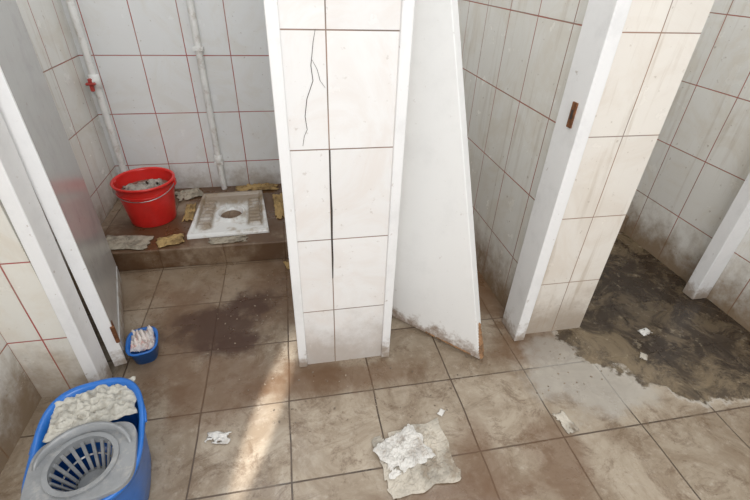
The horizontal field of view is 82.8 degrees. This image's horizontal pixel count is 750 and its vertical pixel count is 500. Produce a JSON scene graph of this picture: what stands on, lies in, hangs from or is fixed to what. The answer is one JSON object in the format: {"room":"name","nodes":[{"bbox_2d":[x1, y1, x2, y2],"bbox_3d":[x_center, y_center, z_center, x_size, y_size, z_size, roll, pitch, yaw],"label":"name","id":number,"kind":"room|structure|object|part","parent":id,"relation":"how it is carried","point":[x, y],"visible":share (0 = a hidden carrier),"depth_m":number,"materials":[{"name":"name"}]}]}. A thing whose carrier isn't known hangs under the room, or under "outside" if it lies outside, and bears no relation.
{"room":"public restroom","nodes":[
{"label":"public restroom","id":0,"kind":"room"},
{"bbox_2d":[0,333,41,473],"bbox_3d":[-1.091,0.292,-0.005,0.110,2.350,2.470,-4,35,-10],"label":"wall","id":1,"kind":"structure","parent":0,"point":[19,398],"depth_m":1.50,"materials":[{"name":"tile"}]},
{"bbox_2d":[0,200,88,397],"bbox_3d":[-1.230,-0.420,1.044,0.305,2.350,0.075,-4,35,-10],"label":"wall","id":2,"kind":"structure","parent":0,"point":[30,326],"depth_m":1.47,"materials":[{"name":"tile"}]},
{"bbox_2d":[0,112,112,382],"bbox_3d":[-1.042,-0.306,1.155,0.095,2.050,0.090,-4,35,-10],"label":"trim","id":3,"kind":"structure","parent":2,"relation":"attached to","point":[18,197],"depth_m":1.35,"materials":[{"name":"paint"}]},
{"bbox_2d":[0,0,126,366],"bbox_3d":[-1.164,-0.487,1.452,0.055,1.950,0.640,-15,38,-24],"label":"door","id":4,"kind":"structure","parent":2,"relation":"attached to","point":[21,68],"depth_m":1.48,"materials":[{"name":"grey paint"}]},
{"bbox_3d":[-1.028,-0.332,1.230,0.046,1.950,0.009,-15,38,-24],"label":"edge strip","id":5,"kind":"part","parent":4,"relation":"part of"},
{"bbox_3d":[-1.037,0.326,1.695,0.016,0.080,0.050,-15,38,-24],"label":"hinge","id":6,"kind":"part","parent":4,"relation":"part of","materials":[{"name":"brown metal"}]},
{"bbox_2d":[116,266,123,349],"bbox_3d":[-1.184,0.250,1.968,0.005,0.050,0.580,-15,38,-24],"label":"rail","id":7,"kind":"object","parent":4,"relation":"attached to","point":[120,326],"visible":0.84,"depth_m":1.93,"materials":[{"name":"grey metal"}]},
{"bbox_2d":[16,0,117,290],"bbox_3d":[-1.577,-0.848,1.659,0.100,2.350,1.525,-4,35,-10],"label":"wall","id":8,"kind":"structure","parent":0,"point":[45,21],"depth_m":2.29,"materials":[{"name":"tile"}]},
{"bbox_2d":[65,0,126,172],"bbox_3d":[-1.600,-1.274,2.227,0.063,2.180,0.088,-4,35,-10],"label":"pipe","id":9,"kind":"object","parent":8,"relation":"attached to","point":[94,82],"visible":0.88,"depth_m":2.42,"materials":[{"name":"plastic"}]},
{"bbox_3d":[-1.613,-0.936,2.416,0.050,0.070,0.025,-4,35,-10],"label":"valve handle","id":10,"kind":"part","parent":9,"relation":"part of","materials":[{"name":"red plastic"}]},
{"bbox_2d":[61,0,280,188],"bbox_3d":[-0.057,-1.428,2.610,3.500,2.350,0.100,-4,35,-10],"label":"wall","id":11,"kind":"structure","parent":0,"point":[143,56],"depth_m":2.58,"materials":[{"name":"tile"}]},
{"bbox_2d":[186,0,226,189],"bbox_3d":[-1.018,-1.335,2.354,0.056,2.181,0.061,-4,35,-10],"label":"pipe","id":12,"kind":"object","parent":11,"relation":"attached to","point":[219,161],"visible":1,"depth_m":2.58,"materials":[{"name":"plastic"}]},
{"bbox_2d":[303,32,314,142],"bbox_3d":[-0.190,-0.453,1.216,0.053,0.320,0.001,-4,35,-10],"label":"crack","id":13,"kind":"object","parent":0,"point":[314,32],"depth_m":1.21,"materials":[{"name":"grey"}]},
{"bbox_2d":[329,150,333,277],"bbox_3d":[-0.149,-0.103,1.465,0.008,0.505,0.001,-4,35,-10],"label":"crack","id":14,"kind":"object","parent":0,"point":[329,150],"depth_m":1.45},
{"bbox_2d":[278,0,400,363],"bbox_3d":[-0.242,-0.932,1.862,0.365,2.350,1.595,-4,35,-10],"label":"wall","id":15,"kind":"structure","parent":0,"point":[355,44],"depth_m":1.34,"materials":[{"name":"white tile"}]},
{"bbox_2d":[263,0,307,366],"bbox_3d":[-0.286,-0.383,1.313,0.035,2.050,0.138,-4,35,-10],"label":"trim","id":16,"kind":"structure","parent":15,"relation":"attached to","point":[270,6],"depth_m":1.30,"materials":[{"name":"paint"}]},
{"bbox_2d":[381,0,414,356],"bbox_3d":[0.064,-0.416,1.383,0.035,2.050,0.158,-4,35,-10],"label":"trim","id":17,"kind":"structure","parent":15,"relation":"attached to","point":[407,6],"depth_m":1.37,"materials":[{"name":"paint"}]},
{"bbox_2d":[392,0,480,358],"bbox_3d":[0.296,-0.429,1.468,0.516,1.968,0.045,23,39,28],"label":"leaf","id":18,"kind":"object","parent":15,"relation":"attached to","point":[436,291],"visible":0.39,"depth_m":1.63,"materials":[{"name":"paint"}]},
{"bbox_2d":[425,323,483,358],"bbox_3d":[0.359,0.368,1.896,0.285,0.188,0.047,16,36,20],"label":"door edge","id":19,"kind":"object","parent":18,"relation":"attached to","point":[481,349],"visible":0.99,"depth_m":1.87,"materials":[{"name":"brown wood"}]},
{"bbox_2d":[0,232,749,499],"bbox_3d":[-0.089,0.735,1.572,4.250,0.080,4.170,-4,35,-10],"label":"floor","id":20,"kind":"structure","parent":0,"point":[674,423],"depth_m":1.73,"materials":[{"name":"tile"}]},
{"bbox_2d":[20,376,150,499],"bbox_3d":[-0.844,0.648,1.307,0.308,0.310,0.421,-11,36,-19],"label":"bucket","id":21,"kind":"object","parent":20,"relation":"on","point":[90,443],"visible":1,"depth_m":1.25,"materials":[{"name":"blue plastic"}]},
{"bbox_2d":[41,432,119,498],"bbox_3d":[-0.811,0.631,1.202,0.184,0.112,0.184,-11,36,-19],"label":"basket","id":22,"kind":"object","parent":21,"relation":"on","point":[100,479],"depth_m":1.20,"materials":[{"name":"grey plastic"}]},
{"bbox_3d":[-0.883,0.498,1.333,0.308,0.027,0.194,-11,36,-19],"label":"bail handle","id":23,"kind":"part","parent":21,"relation":"part of","materials":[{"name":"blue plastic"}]},
{"bbox_2d":[125,325,157,364],"bbox_3d":[-1.001,0.402,1.833,0.126,0.122,0.166,-11,36,-19],"label":"bucket","id":24,"kind":"object","parent":20,"relation":"on","point":[141,344],"visible":1,"depth_m":1.81,"materials":[{"name":"plastic"}]},
{"bbox_2d":[101,184,288,270],"bbox_3d":[-1.083,-0.176,2.688,1.120,0.120,0.780,-4,35,-10],"label":"platform","id":25,"kind":"object","parent":20,"relation":"on","point":[273,244],"visible":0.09,"depth_m":2.43,"materials":[{"name":"tile"}]},
{"bbox_2d":[106,235,153,249],"bbox_3d":[-1.383,-0.049,2.352,0.273,0.017,0.149,0,34,-3],"label":"newspaper","id":26,"kind":"object","parent":25,"relation":"on","point":[136,242],"visible":0.88,"depth_m":2.35,"materials":[{"name":"beige paper"}]},
{"bbox_2d":[110,167,176,227],"bbox_3d":[-1.345,-0.307,2.527,0.346,0.260,0.340,-4,35,-10],"label":"plastic bucket","id":27,"kind":"object","parent":25,"relation":"on","point":[147,194],"visible":1,"depth_m":2.47,"materials":[{"name":"plastic"}]},
{"bbox_3d":[-1.327,-0.328,2.416,0.337,0.055,0.166,-4,35,-10],"label":"bail handle","id":28,"kind":"part","parent":27,"relation":"part of","materials":[{"name":"metal"}]},
{"bbox_2d":[156,233,184,247],"bbox_3d":[-1.146,-0.061,2.377,0.150,0.025,0.106,-15,38,-24],"label":"newspaper","id":29,"kind":"object","parent":25,"relation":"on","point":[173,239],"visible":1,"depth_m":2.37,"materials":[{"name":"paper"}]},
{"bbox_2d":[175,188,202,200],"bbox_3d":[-1.249,-0.385,2.846,0.179,0.032,0.154,-19,39,-28],"label":"newspaper","id":30,"kind":"object","parent":25,"relation":"on","point":[187,194],"visible":0.98,"depth_m":2.84,"materials":[{"name":"beige paper"}]},
{"bbox_2d":[182,203,196,221],"bbox_3d":[-1.157,-0.246,2.648,0.065,0.029,0.236,-6,35,-12],"label":"newspaper","id":31,"kind":"object","parent":25,"relation":"on","point":[190,209],"visible":0.99,"depth_m":2.63,"materials":[{"name":"paper"}]},
{"bbox_2d":[187,190,268,238],"bbox_3d":[-0.900,-0.203,2.681,0.455,0.110,0.529,-6,35,-11],"label":"toilet","id":32,"kind":"object","parent":25,"relation":"on","point":[207,222],"visible":1,"depth_m":2.60,"materials":[{"name":"ceramic"}]},
{"bbox_2d":[208,234,247,243],"bbox_3d":[-0.833,-0.063,2.410,0.221,0.012,0.076,-6,35,-12],"label":"newspaper","id":33,"kind":"object","parent":25,"relation":"on","point":[228,239],"visible":1,"depth_m":2.41,"materials":[{"name":"beige paper"}]},
{"bbox_2d":[235,183,278,190],"bbox_3d":[-0.823,-0.448,2.958,0.305,0.039,0.088,-4,35,-10],"label":"newspaper","id":34,"kind":"object","parent":25,"relation":"on","point":[259,186],"visible":0.96,"depth_m":2.95,"materials":[{"name":"paper"}]},
{"bbox_2d":[272,193,284,218],"bbox_3d":[-0.607,-0.303,2.764,0.109,0.031,0.358,-8,35,-15],"label":"newspaper","id":35,"kind":"object","parent":25,"relation":"on","point":[278,198],"visible":0.63,"depth_m":2.74,"materials":[{"name":"paper"}]},
{"bbox_2d":[204,431,230,443],"bbox_3d":[-0.568,0.677,1.542,0.092,0.012,0.049,2,34,0],"label":"paper scrap","id":36,"kind":"object","parent":20,"relation":"on","point":[216,436],"visible":1,"depth_m":1.54,"materials":[{"name":"white paper"}]},
{"bbox_2d":[283,259,289,268],"bbox_3d":[-0.488,0.079,2.430,0.053,0.017,0.109,-15,38,-24],"label":"leaf litter","id":37,"kind":"object","parent":20,"relation":"on","point":[286,263],"visible":0.5,"depth_m":2.43,"materials":[{"name":"paper"}]},
{"bbox_2d":[205,271,602,431],"bbox_3d":[0.092,0.354,2.074,1.734,0.005,1.048,-4,35,-10],"label":"crumbs","id":38,"kind":"object","parent":20,"relation":"on","point":[272,271],"visible":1,"depth_m":1.80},
{"bbox_2d":[372,417,460,498],"bbox_3d":[0.143,0.723,1.500,0.281,0.030,0.247,-8,35,-15],"label":"crumpled paper","id":39,"kind":"object","parent":20,"relation":"on","point":[414,458],"visible":1,"depth_m":1.49,"materials":[{"name":"white paper"}]},
{"bbox_2d":[437,408,444,415],"bbox_3d":[0.259,0.633,1.661,0.022,0.006,0.032,22,38,26],"label":"paper scrap","id":40,"kind":"object","parent":20,"relation":"on","point":[441,411],"visible":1,"depth_m":1.66,"materials":[{"name":"white paper"}]},
{"bbox_2d":[552,410,578,433],"bbox_3d":[0.737,0.663,1.643,0.055,0.008,0.095,-11,36,-19],"label":"paper scrap","id":41,"kind":"object","parent":20,"relation":"on","point":[565,421],"visible":1,"depth_m":1.64,"materials":[{"name":"white paper"}]},
{"bbox_2d":[639,352,647,359],"bbox_3d":[1.227,0.483,1.939,0.033,0.009,0.044,22,39,26],"label":"paper scrap","id":42,"kind":"object","parent":20,"relation":"on","point":[644,356],"visible":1,"depth_m":1.94,"materials":[{"name":"white paper"}]},
{"bbox_2d":[639,328,651,335],"bbox_3d":[1.319,0.397,2.074,0.064,0.009,0.042,-11,36,-19],"label":"paper scrap","id":43,"kind":"object","parent":20,"relation":"on","point":[646,331],"visible":1,"depth_m":2.07,"materials":[{"name":"white paper"}]},
{"bbox_2d":[458,0,714,333],"bbox_3d":[0.743,-1.016,2.044,0.315,2.350,1.570,-4,35,-10],"label":"wall","id":44,"kind":"structure","parent":0,"point":[517,55],"depth_m":1.77,"materials":[{"name":"tile"}]},
{"bbox_2d":[502,0,631,340],"bbox_3d":[0.698,-0.460,1.485,0.050,2.050,0.138,-4,35,-10],"label":"trim","id":45,"kind":"structure","parent":44,"relation":"attached to","point":[604,21],"depth_m":1.52,"materials":[{"name":"paint"}]},
{"bbox_2d":[566,101,578,128],"bbox_3d":[0.675,-0.462,1.455,0.007,0.085,0.025,-4,35,-10],"label":"latch plate","id":46,"kind":"object","parent":45,"relation":"attached to","point":[574,107],"visible":1,"depth_m":1.45,"materials":[{"name":"metal"}]},
{"bbox_2d":[619,215,628,231],"bbox_3d":[1.199,-0.354,3.086,0.835,0.120,0.780,-4,35,-10],"label":"platform","id":47,"kind":"object","parent":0,"point":[626,218],"visible":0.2,"depth_m":2.83,"materials":[{"name":"tile"}]},
{"bbox_2d":[623,0,749,331],"bbox_3d":[1.998,-0.403,1.208,0.100,2.350,4.070,-4,35,-10],"label":"wall","id":48,"kind":"structure","parent":0,"point":[698,163],"depth_m":2.25,"materials":[{"name":"tile"}]},
{"bbox_2d":[682,172,749,298],"bbox_3d":[1.787,-0.603,1.762,0.095,2.050,0.070,-4,35,-10],"label":"trim","id":49,"kind":"structure","parent":48,"relation":"attached to","point":[735,224],"depth_m":2.13,"materials":[{"name":"paint"}]}
]}

